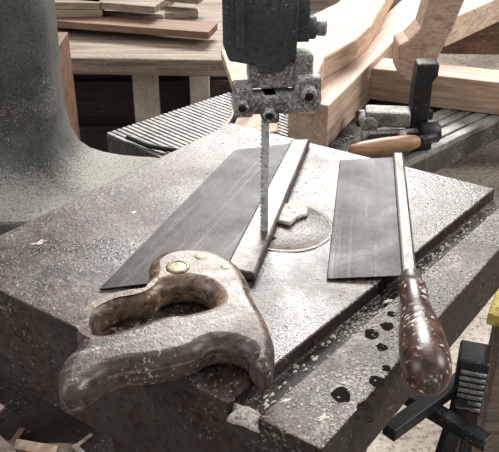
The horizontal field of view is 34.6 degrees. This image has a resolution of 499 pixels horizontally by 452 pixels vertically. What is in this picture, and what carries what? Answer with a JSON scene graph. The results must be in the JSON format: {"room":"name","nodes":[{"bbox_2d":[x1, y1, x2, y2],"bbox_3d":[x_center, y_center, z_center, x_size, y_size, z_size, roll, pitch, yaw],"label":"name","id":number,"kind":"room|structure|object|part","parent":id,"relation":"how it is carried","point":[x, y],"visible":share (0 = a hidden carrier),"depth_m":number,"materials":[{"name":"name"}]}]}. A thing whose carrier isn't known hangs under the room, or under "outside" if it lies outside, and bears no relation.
{"room":"woodworking shop","nodes":[
{"label":"woodworking shop","id":0,"kind":"room"},
{"bbox_2d":[310,10,498,451],"bbox_3d":[0.000,0.038,2.576,7.000,0.100,8.400,0,31,0],"label":"floor","id":1,"kind":"structure","parent":0,"point":[481,166],"depth_m":2.79,"materials":[{"name":"concrete"}]},
{"bbox_2d":[0,404,93,451],"bbox_3d":[-0.255,0.242,0.759,0.275,0.032,0.183,0,31,0],"label":"scraps","id":2,"kind":"object","parent":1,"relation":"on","point":[15,444],"visible":1,"depth_m":0.80,"materials":[{"name":"brown wood"}]},
{"bbox_2d":[58,32,80,140],"bbox_3d":[-0.510,-0.001,1.740,0.260,0.795,0.300,0,31,0],"label":"board","id":3,"kind":"object","parent":1,"relation":"on","point":[64,48],"visible":0.05,"depth_m":1.68,"materials":[{"name":"brown wood"}]},
{"bbox_2d":[57,0,227,122],"bbox_3d":[-0.485,-0.225,2.229,0.930,0.705,0.630,0,31,0],"label":"workbench","id":4,"kind":"object","parent":1,"relation":"on","point":[145,57],"visible":0.38,"depth_m":1.86,"materials":[{"name":"brown wood"}]},
{"bbox_2d":[55,0,217,38],"bbox_3d":[-0.451,-0.584,2.070,0.792,0.071,0.459,3,31,6],"label":"boards","id":5,"kind":"object","parent":4,"relation":"on","point":[149,17],"visible":0.8,"depth_m":1.92,"materials":[{"name":"brown wood"}]},
{"bbox_3d":[-0.245,-0.091,2.036,0.055,0.670,0.055,0,30,0],"label":"leg","id":6,"kind":"part","parent":4,"relation":"part of","materials":[{"name":"beige wood"}]},
{"bbox_3d":[-0.130,-0.187,2.199,0.050,0.670,0.050,0,30,0],"label":"leg","id":7,"kind":"part","parent":4,"relation":"part of","materials":[{"name":"beige wood"}]},
{"bbox_2d":[73,74,231,152],"bbox_3d":[-0.420,-0.257,2.386,0.820,0.500,0.308,0,31,0],"label":"crate","id":8,"kind":"object","parent":1,"relation":"on","point":[105,103],"visible":0.06,"depth_m":2.16,"materials":[{"name":"brown wood"}]},
{"bbox_2d":[0,0,498,451],"bbox_3d":[-0.180,0.060,0.765,0.879,1.700,0.602,0,31,0],"label":"bandsaw","id":9,"kind":"object","parent":1,"relation":"on","point":[49,178],"visible":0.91,"depth_m":0.61,"materials":[{"name":"metal"}]},
{"bbox_2d":[58,139,309,414],"bbox_3d":[-0.033,0.005,0.635,0.138,0.025,0.406,4,31,6],"label":"saw","id":10,"kind":"object","parent":9,"relation":"on","point":[204,253],"visible":1,"depth_m":0.55,"materials":[{"name":"steel"},{"name":"beech"},{"name":"brass"}]},
{"bbox_3d":[-0.050,0.065,0.535,0.130,0.024,0.159,0,30,0],"label":"tote handle","id":11,"kind":"part","parent":10,"relation":"part of","materials":[{"name":"brown wood"}]},
{"bbox_3d":[-0.014,-0.015,0.690,0.091,0.004,0.292,11,32,19],"label":"toothed plate","id":12,"kind":"part","parent":10,"relation":"part of","materials":[{"name":"grey metal"}]},
{"bbox_2d":[238,105,245,111],"bbox_3d":[-0.005,-0.081,0.553,0.006,0.006,0.002,0,30,0],"label":"bolt","id":13,"kind":"object","parent":9,"relation":"attached to","point":[241,108],"depth_m":0.55,"materials":[{"name":"black metal"}]},
{"bbox_2d":[31,139,498,432],"bbox_3d":[0.019,0.011,0.661,0.313,0.011,0.364,21,36,31],"label":"sawdust","id":14,"kind":"object","parent":9,"relation":"on","point":[245,416],"visible":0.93,"depth_m":0.51},
{"bbox_2d":[266,113,273,119],"bbox_3d":[0.014,-0.076,0.554,0.006,0.006,0.002,0,30,0],"label":"socket","id":15,"kind":"object","parent":9,"relation":"attached to","point":[269,116],"depth_m":0.55,"materials":[{"name":"black metal"}]},
{"bbox_2d":[278,197,307,225],"bbox_3d":[0.036,-0.013,0.687,0.027,0.005,0.046,5,31,9],"label":"chip","id":16,"kind":"object","parent":9,"relation":"on","point":[296,209],"visible":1,"depth_m":0.68,"materials":[{"name":"beige wood"}]},
{"bbox_3d":[0.031,0.001,0.669,0.078,0.003,0.078,-21,36,-31],"label":"throat plate","id":17,"kind":"part","parent":9,"relation":"part of","materials":[{"name":"metal"}]},
{"bbox_2d":[305,93,313,100],"bbox_3d":[0.041,-0.089,0.550,0.006,0.006,0.002,0,30,0],"label":"socket","id":18,"kind":"object","parent":9,"relation":"attached to","point":[308,96],"depth_m":0.55,"materials":[{"name":"black metal"}]},
{"bbox_2d":[331,386,349,401],"bbox_3d":[0.056,0.104,0.493,0.012,0.001,0.014,0,31,0],"label":"hole","id":19,"kind":"object","parent":9,"relation":"on","point":[341,392],"depth_m":0.49,"materials":[{"name":"black"}]},
{"bbox_2d":[357,401,369,410],"bbox_3d":[0.069,0.109,0.484,0.008,0.001,0.009,0,31,0],"label":"hole","id":20,"kind":"object","parent":9,"relation":"on","point":[363,406],"depth_m":0.48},
{"bbox_2d":[364,415,373,422],"bbox_3d":[0.071,0.115,0.475,0.006,0.001,0.006,0,31,0],"label":"hole","id":21,"kind":"object","parent":9,"relation":"on","point":[368,418],"depth_m":0.47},
{"bbox_2d":[365,329,378,338],"bbox_3d":[0.083,0.073,0.544,0.010,0.001,0.011,0,31,0],"label":"hole","id":22,"kind":"object","parent":9,"relation":"on","point":[368,332],"depth_m":0.54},
{"bbox_2d":[369,376,384,386],"bbox_3d":[0.080,0.098,0.503,0.011,0.001,0.011,0,31,0],"label":"hole","id":23,"kind":"object","parent":9,"relation":"on","point":[380,381],"depth_m":0.50,"materials":[{"name":"black"}]},
{"bbox_2d":[377,343,387,350],"bbox_3d":[0.088,0.081,0.533,0.007,0.001,0.008,0,31,0],"label":"hole","id":24,"kind":"object","parent":9,"relation":"on","point":[380,346],"depth_m":0.53,"materials":[{"name":"black"}]},
{"bbox_2d":[382,365,390,370],"bbox_3d":[0.088,0.091,0.514,0.006,0.001,0.006,0,31,0],"label":"hole","id":25,"kind":"object","parent":9,"relation":"on","point":[386,367],"depth_m":0.51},
{"bbox_2d":[380,322,393,329],"bbox_3d":[0.095,0.069,0.552,0.009,0.001,0.009,0,31,0],"label":"hole","id":26,"kind":"object","parent":9,"relation":"on","point":[387,326],"depth_m":0.55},
{"bbox_2d":[327,153,451,395],"bbox_3d":[0.099,0.010,0.625,0.076,0.032,0.345,2,31,4],"label":"saw","id":27,"kind":"object","parent":9,"relation":"on","point":[371,236],"visible":1,"depth_m":0.63,"materials":[{"name":"silver metal"}]},
{"bbox_3d":[0.100,-0.013,0.687,0.060,0.004,0.212,3,31,6],"label":"toothed plate","id":28,"kind":"part","parent":27,"relation":"part of","materials":[{"name":"silver metal"}]},
{"bbox_3d":[0.111,0.067,0.527,0.033,0.032,0.117,0,30,0],"label":"turned handle","id":29,"kind":"part","parent":27,"relation":"part of","materials":[{"name":"brown wood"}]},
{"bbox_2d":[387,311,395,316],"bbox_3d":[0.100,0.062,0.564,0.006,0.001,0.006,0,31,0],"label":"hole","id":30,"kind":"object","parent":9,"relation":"on","point":[390,313],"depth_m":0.56,"materials":[{"name":"black"}]},
{"bbox_2d":[107,92,498,172],"bbox_3d":[0.094,0.204,1.375,0.481,0.834,0.360,-25,39,-36],"label":"machine","id":31,"kind":"object","parent":1,"relation":"on","point":[464,133],"visible":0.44,"depth_m":1.15,"materials":[{"name":"metal"}]},
{"bbox_2d":[125,114,236,151],"bbox_3d":[-0.037,-0.174,1.150,0.129,0.055,0.268,23,37,33],"label":"power cable","id":32,"kind":"object","parent":31,"relation":"on","point":[233,120],"visible":0.28,"depth_m":1.08,"materials":[{"name":"black rubber"}]},
{"bbox_2d":[219,50,278,134],"bbox_3d":[-0.009,-0.209,1.244,0.097,0.015,0.404,0,31,0],"label":"board","id":33,"kind":"object","parent":31,"relation":"on","point":[234,70],"visible":0.28,"depth_m":1.26,"materials":[{"name":"brown wood"}]},
{"bbox_2d":[355,109,364,126],"bbox_3d":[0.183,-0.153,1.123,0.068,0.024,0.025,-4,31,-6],"label":"hammer","id":34,"kind":"object","parent":31,"relation":"on","point":[357,112],"visible":0.17,"depth_m":1.12,"materials":[{"name":"black metal"}]},
{"bbox_2d":[288,0,463,146],"bbox_3d":[0.270,-0.327,1.260,0.192,0.205,0.618,13,33,21],"label":"timber beam","id":35,"kind":"object","parent":31,"relation":"on","point":[344,92],"depth_m":1.13,"materials":[{"name":"beige wood"}]},
{"bbox_2d":[284,0,393,113],"bbox_3d":[0.136,-0.298,1.256,0.102,0.034,0.586,9,32,14],"label":"board","id":36,"kind":"object","parent":35,"relation":"on","point":[352,25],"visible":0.52,"depth_m":1.23,"materials":[{"name":"brown wood"}]},
{"bbox_3d":[0.257,-0.286,1.137,0.094,0.150,0.050,0,31,0],"label":"curved leg","id":37,"kind":"part","parent":35,"relation":"part of","materials":[{"name":"beige wood"}]},
{"bbox_2d":[348,59,441,157],"bbox_3d":[0.191,-0.152,1.046,0.143,0.112,0.090,-6,31,-10],"label":"clamp","id":38,"kind":"object","parent":31,"relation":"on","point":[418,133],"visible":0.97,"depth_m":1.06,"materials":[{"name":"black metal"}]},
{"bbox_3d":[0.230,-0.171,1.068,0.032,0.101,0.025,0,30,0],"label":"clamp post","id":39,"kind":"part","parent":38,"relation":"part of","materials":[{"name":"black metal"}]},
{"bbox_2d":[310,0,401,9],"bbox_3d":[0.825,-0.590,2.902,1.550,0.650,0.600,0,31,0],"label":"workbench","id":40,"kind":"object","parent":1,"relation":"on","point":[315,4],"visible":0.02,"depth_m":2.49,"materials":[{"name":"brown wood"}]},
{"bbox_2d":[382,340,492,451],"bbox_3d":[0.277,0.445,1.245,0.187,0.550,0.268,0,31,0],"label":"clamp","id":41,"kind":"object","parent":1,"relation":"on","point":[466,389],"visible":0.95,"depth_m":1.14,"materials":[{"name":"black metal"}]},
{"bbox_3d":[0.265,0.250,1.151,0.199,0.020,0.022,-24,38,-34],"label":"rail","id":42,"kind":"part","parent":41,"relation":"part of","materials":[{"name":"black metal"}]},
{"bbox_3d":[0.265,0.268,1.161,0.022,0.020,0.184,-27,40,-38],"label":"cross rail","id":43,"kind":"part","parent":41,"relation":"part of","materials":[{"name":"black metal"}]},
{"bbox_3d":[0.275,0.464,1.271,0.080,0.489,0.022,0,30,0],"label":"leg","id":44,"kind":"part","parent":41,"relation":"part of","materials":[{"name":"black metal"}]},
{"bbox_3d":[0.360,0.408,1.366,0.022,0.490,0.022,0,30,0],"label":"leg","id":45,"kind":"part","parent":41,"relation":"part of","materials":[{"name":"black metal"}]},
{"bbox_2d":[450,340,491,416],"bbox_3d":[0.325,0.224,1.176,0.045,0.100,0.050,9,32,15],"label":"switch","id":46,"kind":"object","parent":41,"relation":"attached to","point":[468,384],"depth_m":1.15,"materials":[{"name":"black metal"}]},
{"bbox_2d":[472,326,498,451],"bbox_3d":[0.425,0.339,1.395,0.050,0.578,0.050,0,31,0],"label":"post","id":47,"kind":"object","parent":1,"relation":"on","point":[488,420],"visible":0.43,"depth_m":1.34,"materials":[{"name":"brown wood"}]},
{"bbox_2d":[486,289,498,326],"bbox_3d":[0.396,0.102,1.206,0.045,0.020,0.160,13,33,21],"label":"board","id":48,"kind":"object","parent":47,"relation":"on","point":[493,314],"visible":0.89,"depth_m":1.15,"materials":[{"name":"yellow wood"}]},
{"bbox_2d":[369,58,498,114],"bbox_3d":[0.315,-0.207,1.201,0.307,0.050,0.151,0,30,0],"label":"wooden beam","id":49,"kind":"structure","parent":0,"point":[462,88],"depth_m":1.19,"materials":[{"name":"beige wood"}]},
{"bbox_2d":[440,22,498,54],"bbox_3d":[0.455,-0.345,1.433,0.412,0.061,0.075,0,30,0],"label":"rail","id":50,"kind":"object","parent":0,"point":[486,40],"depth_m":1.42,"materials":[{"name":"brown wood"}]},
{"bbox_2d":[443,0,498,46],"bbox_3d":[0.453,-0.404,1.422,0.375,0.043,0.415,0,30,0],"label":"rail","id":51,"kind":"object","parent":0,"point":[473,16],"depth_m":1.30,"materials":[{"name":"beige wood"}]}
]}

